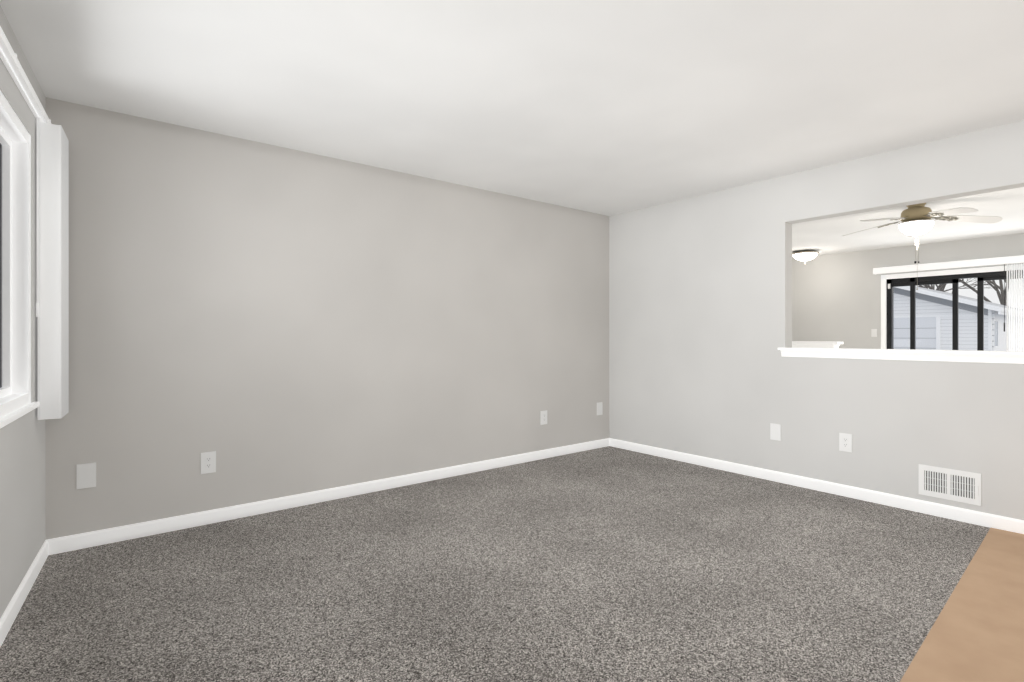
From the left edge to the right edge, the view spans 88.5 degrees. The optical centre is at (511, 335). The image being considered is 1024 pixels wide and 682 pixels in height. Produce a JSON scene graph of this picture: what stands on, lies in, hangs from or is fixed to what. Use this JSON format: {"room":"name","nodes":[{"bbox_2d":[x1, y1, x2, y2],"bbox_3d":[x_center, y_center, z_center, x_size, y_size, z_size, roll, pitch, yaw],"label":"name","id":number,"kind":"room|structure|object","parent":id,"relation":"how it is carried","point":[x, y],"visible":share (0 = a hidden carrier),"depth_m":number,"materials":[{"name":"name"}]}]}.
{"room":"empty living room","nodes":[
{"label":"empty living room","id":0,"kind":"room"},
{"bbox_2d":[0,5,45,617],"bbox_3d":[-0.974,-0.051,0.382,0.160,2.440,6.300,0,0,-34],"label":"wall","id":1,"kind":"structure","parent":0,"point":[22,489],"depth_m":2.36,"materials":[{"name":"beige paint"}]},
{"bbox_2d":[0,90,39,427],"bbox_3d":[-1.822,-0.303,1.679,0.180,1.294,2.000,0,0,-34],"label":"window frame","id":2,"kind":"structure","parent":1,"relation":"in","point":[5,420],"depth_m":2.43,"materials":[{"name":"white paint"}]},
{"bbox_2d":[0,540,47,646],"bbox_3d":[-0.819,1.128,0.305,0.013,0.082,6.000,0,0,-34],"label":"baseboard","id":3,"kind":"structure","parent":1,"relation":"attached to","point":[10,613],"depth_m":2.28,"materials":[{"name":"white paint"}]},
{"bbox_2d":[0,26,50,123],"bbox_3d":[-1.782,-1.085,1.780,0.042,0.040,2.424,0,0,-34],"label":"blind headrail","id":4,"kind":"object","parent":1,"relation":"attached to","point":[9,59],"visible":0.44,"depth_m":2.19,"materials":[{"name":"white plastic"}]},
{"bbox_2d":[36,117,41,316],"bbox_3d":[-2.304,-0.578,2.561,0.024,0.974,0.011,0,0,-38],"label":"blind wand","id":5,"kind":"object","parent":4,"relation":"hanging from","point":[37,303],"visible":0.98,"depth_m":2.55,"materials":[{"name":"white plastic"}]},
{"bbox_2d":[38,119,68,419],"bbox_3d":[-2.351,-0.328,2.698,0.089,1.480,0.251,0,0,-34],"label":"vertical blinds","id":6,"kind":"object","parent":4,"relation":"hanging from","point":[53,268],"visible":1,"depth_m":2.61,"materials":[{"name":"white plastic"}]},
{"bbox_2d":[46,97,608,539],"bbox_3d":[-0.994,-0.051,4.058,5.101,2.440,0.120,0,0,-38],"label":"wall","id":7,"kind":"structure","parent":0,"point":[264,321],"depth_m":3.58,"materials":[{"name":"beige paint"}]},
{"bbox_2d":[77,462,95,488],"bbox_3d":[-2.350,0.773,2.902,0.084,0.135,0.007,0,0,-38],"label":"blank wall plate","id":8,"kind":"object","parent":7,"relation":"attached to","point":[86,475],"visible":1,"depth_m":2.90,"materials":[{"name":"white plastic"}]},
{"bbox_2d":[201,451,215,473],"bbox_3d":[-1.887,0.789,3.268,0.082,0.131,0.009,0,0,-38],"label":"duplex electrical outlet","id":9,"kind":"object","parent":7,"relation":"attached to","point":[208,462],"visible":1,"depth_m":3.27,"materials":[{"name":"white plastic"}]},
{"bbox_2d":[47,438,608,554],"bbox_3d":[-0.839,1.128,4.096,4.791,0.082,0.013,0,0,-38],"label":"baseboard","id":10,"kind":"structure","parent":7,"relation":"attached to","point":[102,537],"depth_m":3.54,"materials":[{"name":"white paint"}]},
{"bbox_2d":[541,410,546,424],"bbox_3d":[0.305,0.780,5.006,0.082,0.131,0.009,0,0,-38],"label":"duplex electrical outlet","id":11,"kind":"object","parent":7,"relation":"attached to","point":[543,417],"visible":1,"depth_m":5.00,"materials":[{"name":"white plastic"}]},
{"bbox_2d":[597,402,602,414],"bbox_3d":[0.917,0.763,5.492,0.082,0.131,0.007,0,0,-38],"label":"electrical outlet plate","id":12,"kind":"object","parent":7,"relation":"attached to","point":[599,408],"visible":1,"depth_m":5.50,"materials":[{"name":"white plastic"}]},
{"bbox_2d":[0,446,989,681],"bbox_3d":[0.470,1.194,1.769,5.751,0.050,5.388,0,0,-38],"label":"floor","id":13,"kind":"structure","parent":0,"point":[609,564],"depth_m":2.44,"materials":[{"name":"grey carpet"}]},
{"bbox_2d":[0,0,1023,257],"bbox_3d":[2.134,-1.321,3.574,10.600,0.100,6.350,0,0,-38],"label":"ceiling","id":14,"kind":"structure","parent":0,"point":[608,106],"depth_m":2.65,"materials":[{"name":"white paint"}]},
{"bbox_2d":[792,250,818,262],"bbox_3d":[4.402,-1.173,7.892,0.364,0.195,0.364,0,0,-38],"label":"flush ceiling light","id":15,"kind":"object","parent":14,"relation":"attached to","point":[805,255],"visible":1,"depth_m":7.79,"materials":[{"name":"white glass"}]},
{"bbox_2d":[843,203,1002,289],"bbox_3d":[3.869,-0.855,5.095,1.252,0.832,1.223,0,0,-38],"label":"ceiling fan","id":16,"kind":"object","parent":14,"relation":"hanging from","point":[916,220],"visible":0.96,"depth_m":4.95,"materials":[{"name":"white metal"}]},
{"bbox_2d":[609,120,1023,519],"bbox_3d":[2.502,-0.051,3.834,0.120,2.440,6.100,0,0,-38],"label":"wall","id":17,"kind":"structure","parent":0,"point":[700,310],"depth_m":4.18,"materials":[{"name":"beige paint"}]},
{"bbox_2d":[770,423,780,440],"bbox_3d":[2.116,0.773,4.220,0.007,0.131,0.082,0,0,-38],"label":"outlet","id":18,"kind":"object","parent":17,"relation":"attached to","point":[775,431],"visible":1,"depth_m":4.22,"materials":[{"name":"white plastic"}]},
{"bbox_2d":[609,438,1023,533],"bbox_3d":[2.687,1.128,3.494,0.013,0.082,5.338,0,0,-38],"label":"baseboard","id":19,"kind":"structure","parent":17,"relation":"attached to","point":[960,514],"depth_m":3.82,"materials":[{"name":"white paint"}]},
{"bbox_2d":[839,433,851,451],"bbox_3d":[2.428,0.777,3.825,0.009,0.131,0.082,0,0,-38],"label":"duplex electrical outlet","id":20,"kind":"object","parent":17,"relation":"attached to","point":[845,441],"visible":1,"depth_m":3.82,"materials":[{"name":"white plastic"}]},
{"bbox_2d":[778,347,1023,354],"bbox_3d":[2.837,0.104,3.412,0.190,0.018,2.103,0,0,-38],"label":"sill pass through top","id":21,"kind":"structure","parent":17,"relation":"on","point":[923,351],"depth_m":3.50,"materials":[{"name":"white paint"}]},
{"bbox_2d":[780,350,1023,363],"bbox_3d":[2.779,0.139,3.366,0.029,0.052,2.063,0,0,-38],"label":"trim","id":22,"kind":"structure","parent":17,"relation":"attached to","point":[994,358],"depth_m":3.51,"materials":[{"name":"white paint"}]},
{"bbox_2d":[919,464,980,505],"bbox_3d":[2.793,0.951,3.361,0.012,0.199,0.314,0,0,-38],"label":"air vent","id":23,"kind":"object","parent":17,"relation":"in","point":[952,484],"visible":1,"depth_m":3.35,"materials":[{"name":"white plastic"}]},
{"bbox_2d":[792,233,1023,348],"bbox_3d":[6.177,-0.051,6.811,0.160,2.440,6.200,0,0,-38],"label":"wall","id":24,"kind":"structure","parent":0,"point":[836,297],"depth_m":7.93,"materials":[{"name":"beige paint"}]},
{"bbox_2d":[871,329,876,336],"bbox_3d":[5.332,-0.041,7.739,0.012,0.116,0.072,0,0,-38],"label":"light switch","id":25,"kind":"object","parent":24,"relation":"attached to","point":[873,332],"visible":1,"depth_m":7.74,"materials":[{"name":"white plastic"}]},
{"bbox_2d":[873,255,1023,274],"bbox_3d":[6.012,-0.938,6.798,0.115,0.090,2.285,0,0,-38],"label":"blind valance","id":26,"kind":"object","parent":24,"relation":"attached to","point":[965,263],"visible":1,"depth_m":6.95,"materials":[{"name":"white plastic"}]},
{"bbox_2d":[1004,264,1004,331],"bbox_3d":[6.126,-0.471,6.538,0.014,0.840,0.014,0,0,-38],"label":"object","id":27,"kind":"object","parent":26,"relation":"hanging from","point":[1004,297],"visible":0.98,"depth_m":6.54,"materials":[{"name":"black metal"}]},
{"bbox_2d":[1007,263,1023,350],"bbox_3d":[6.379,0.126,6.328,0.086,2.026,0.633,0,0,-38],"label":"vertical blind","id":28,"kind":"object","parent":26,"relation":"hanging from","point":[1019,307],"visible":0.6,"depth_m":6.48,"materials":[{"name":"white plastic"}]},
{"bbox_2d":[881,264,1022,350],"bbox_3d":[6.045,0.144,6.920,0.112,2.050,1.995,0,0,-38],"label":"door frame","id":29,"kind":"structure","parent":24,"relation":"in","point":[913,283],"depth_m":7.16,"materials":[{"name":"black metal"}]},
{"bbox_2d":[900,528,1023,681],"bbox_3d":[2.455,1.167,1.520,2.900,0.003,1.900,0,0,-42],"label":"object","id":30,"kind":"structure","parent":0,"point":[976,633],"depth_m":2.11,"materials":[{"name":"beige wood"}]},
{"bbox_3d":[3.558,0.669,7.411,0.120,1.000,1.805,0,0,-38],"label":"wall","id":31,"kind":"structure","parent":0,"visible":0},
{"bbox_2d":[792,341,843,347],"bbox_3d":[3.578,0.122,7.386,0.210,0.094,1.870,0,0,-38],"label":"trim","id":32,"kind":"structure","parent":31,"relation":"on","point":[815,344],"depth_m":6.79,"materials":[{"name":"white paint"}]},
{"label":"outside","id":33,"kind":"structure","parent":0,"visible":0},
{"bbox_3d":[28.652,1.319,35.477,70.600,0.200,100.000,0,0,-38],"label":"ground","id":34,"kind":"structure","parent":33,"visible":0},
{"bbox_2d":[919,278,993,291],"bbox_3d":[29.372,-3.144,36.120,7.052,8.856,7.218,0,0,-38],"label":"tree","id":35,"kind":"object","parent":34,"relation":"on","point":[940,287],"depth_m":35.89,"materials":[{"name":"grey plant"}]},
{"bbox_2d":[894,286,1022,350],"bbox_3d":[24.969,-0.848,32.557,13.200,4.435,9.900,0,0,-38],"label":"house","id":36,"kind":"structure","parent":34,"relation":"on","point":[940,321],"depth_m":26.87,"materials":[{"name":"white"}]},
{"bbox_2d":[958,279,1008,301],"bbox_3d":[38.654,-5.993,42.905,12.164,14.554,14.432,0,0,-38],"label":"tree","id":37,"kind":"object","parent":34,"relation":"on","point":[974,290],"depth_m":43.88,"materials":[{"name":"grey plant"}]},
{"bbox_2d":[987,280,1006,305],"bbox_3d":[34.279,-4.379,40.017,7.726,11.301,7.312,0,0,-38],"label":"tree","id":38,"kind":"object","parent":34,"relation":"on","point":[1001,296],"depth_m":38.49,"materials":[{"name":"grey plant"}]}
]}

